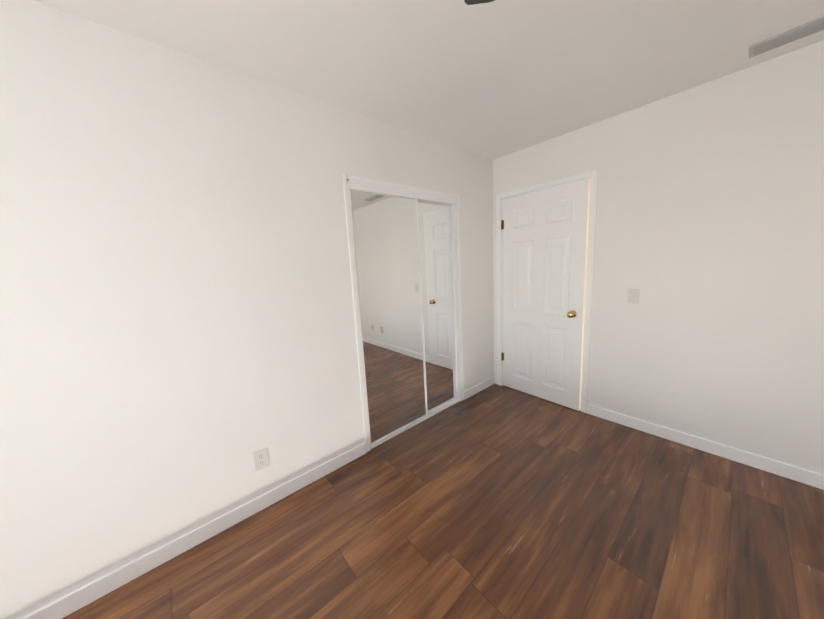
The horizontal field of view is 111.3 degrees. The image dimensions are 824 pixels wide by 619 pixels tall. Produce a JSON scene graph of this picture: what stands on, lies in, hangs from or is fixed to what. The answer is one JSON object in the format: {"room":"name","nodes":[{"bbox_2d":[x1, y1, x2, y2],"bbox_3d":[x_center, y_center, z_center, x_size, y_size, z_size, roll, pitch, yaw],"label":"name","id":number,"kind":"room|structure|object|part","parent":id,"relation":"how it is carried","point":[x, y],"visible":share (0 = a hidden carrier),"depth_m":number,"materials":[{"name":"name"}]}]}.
{"room":"empty bedroom","nodes":[
{"label":"empty bedroom","id":0,"kind":"room"},
{"bbox_2d":[0,0,493,618],"bbox_3d":[-0.791,-0.041,1.752,4.610,2.440,0.120,-11,12,-40],"label":"wall","id":1,"kind":"structure","parent":0,"point":[178,344],"depth_m":1.33,"materials":[{"name":"paint"}]},
{"bbox_2d":[20,442,365,618],"bbox_3d":[-1.336,1.244,1.334,2.590,0.090,0.013,-11,12,-40],"label":"baseboard","id":2,"kind":"structure","parent":1,"relation":"attached to","point":[74,601],"depth_m":1.45,"materials":[{"name":"paint"}]},
{"bbox_2d":[253,448,268,470],"bbox_3d":[-0.898,0.892,1.678,0.072,0.116,0.009,-11,12,-40],"label":"duplex electrical outlet","id":3,"kind":"object","parent":1,"relation":"attached to","point":[261,461],"visible":1,"depth_m":1.67,"materials":[{"name":"white plastic"}]},
{"bbox_2d":[342,174,463,452],"bbox_3d":[0.042,0.021,2.397,1.187,2.031,0.008,-11,12,-40],"label":"trim","id":4,"kind":"structure","parent":1,"relation":"attached to","point":[346,177],"depth_m":2.09,"materials":[{"name":"paint"}]},
{"bbox_2d":[347,179,461,450],"bbox_3d":[0.002,0.029,2.445,1.135,2.005,0.124,-11,12,-40],"label":"mirrored closet doors","id":5,"kind":"structure","parent":1,"relation":"in","point":[357,185],"depth_m":2.43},
{"bbox_2d":[351,190,425,442],"bbox_3d":[-0.148,0.077,2.272,0.611,1.914,0.005,-11,12,-40],"label":"mirror glass","id":6,"kind":"object","parent":5,"relation":"attached to","point":[386,242],"visible":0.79,"depth_m":2.24,"materials":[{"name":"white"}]},
{"bbox_2d":[418,201,455,410],"bbox_3d":[0.183,0.010,2.588,0.611,1.914,0.005,-11,12,-40],"label":"mirror glass","id":7,"kind":"object","parent":5,"relation":"attached to","point":[435,231],"visible":0.64,"depth_m":2.63,"materials":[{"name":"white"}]},
{"bbox_2d":[464,376,494,398],"bbox_3d":[0.755,0.856,3.105,0.555,0.090,0.013,-11,12,-40],"label":"baseboard","id":8,"kind":"structure","parent":1,"relation":"attached to","point":[483,385],"depth_m":3.08,"materials":[{"name":"paint"}]},
{"bbox_2d":[33,0,823,159],"bbox_3d":[0.368,-1.137,0.144,4.610,0.100,3.870,-11,12,-40],"label":"ceiling","id":9,"kind":"structure","parent":0,"point":[495,79],"depth_m":1.39,"materials":[{"name":"paint"}]},
{"bbox_2d":[464,0,494,4],"bbox_3d":[0.440,-0.815,0.313,1.259,0.595,1.270,-11,12,-40],"label":"fan","id":10,"kind":"object","parent":9,"relation":"hanging from","point":[470,2],"visible":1,"depth_m":0.91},
{"bbox_2d":[749,16,823,57],"bbox_3d":[1.914,-1.353,1.365,0.130,0.011,0.360,-11,12,-40],"label":"ceiling vent","id":11,"kind":"object","parent":9,"relation":"in","point":[793,34],"visible":1,"depth_m":1.40,"materials":[{"name":"metal"}]},
{"bbox_2d":[62,383,823,618],"bbox_3d":[0.499,1.369,0.538,4.610,0.100,3.870,-11,12,-40],"label":"floor","id":12,"kind":"structure","parent":0,"point":[495,501],"depth_m":1.45,"materials":[{"name":"brown wood"}]},
{"bbox_2d":[493,40,823,474],"bbox_3d":[2.169,-0.193,1.732,0.120,2.440,3.750,-11,12,-40],"label":"wall","id":13,"kind":"structure","parent":0,"point":[709,238],"depth_m":1.84,"materials":[{"name":"paint"}]},
{"bbox_2d":[501,178,588,410],"bbox_3d":[1.238,-0.102,2.756,0.048,2.023,0.811,-10,11,-38],"label":"door","id":14,"kind":"structure","parent":13,"relation":"in","point":[543,249],"depth_m":2.69,"materials":[{"name":"paint"}]},
{"bbox_3d":[0.979,-0.178,3.043,0.014,1.530,0.028,-10,11,-38],"label":"door hinges","id":15,"kind":"part","parent":14,"relation":"part of","materials":[{"name":"metal"}]},
{"bbox_2d":[567,310,576,317],"bbox_3d":[1.409,0.045,2.493,0.071,0.066,0.066,-10,11,-38],"label":"door knob","id":16,"kind":"object","parent":14,"relation":"attached to","point":[572,314],"depth_m":2.49,"materials":[{"name":"gold metal"}]},
{"bbox_2d":[579,178,589,409],"bbox_3d":[1.496,-0.066,2.444,0.034,2.023,0.001,-10,11,-38],"label":"door edge","id":17,"kind":"structure","parent":14,"relation":"attached to","point":[584,292],"depth_m":2.43,"materials":[{"name":"beige wood"}]},
{"bbox_2d":[496,169,598,412],"bbox_3d":[1.280,-0.135,2.783,0.136,2.091,0.921,-11,12,-40],"label":"door frame","id":18,"kind":"structure","parent":13,"relation":"attached to","point":[593,174],"depth_m":2.50,"materials":[{"name":"paint"}]},
{"bbox_2d":[627,288,639,303],"bbox_3d":[1.715,-0.104,2.180,0.017,0.116,0.072,-11,12,-40],"label":"light switch","id":19,"kind":"object","parent":13,"relation":"attached to","point":[633,296],"visible":1,"depth_m":2.18,"materials":[{"name":"white plastic"}]},
{"bbox_2d":[587,404,823,489],"bbox_3d":[2.447,1.010,1.562,0.013,0.090,2.628,-11,12,-40],"label":"baseboard","id":20,"kind":"structure","parent":13,"relation":"attached to","point":[808,477],"depth_m":1.94,"materials":[{"name":"paint"}]}
]}

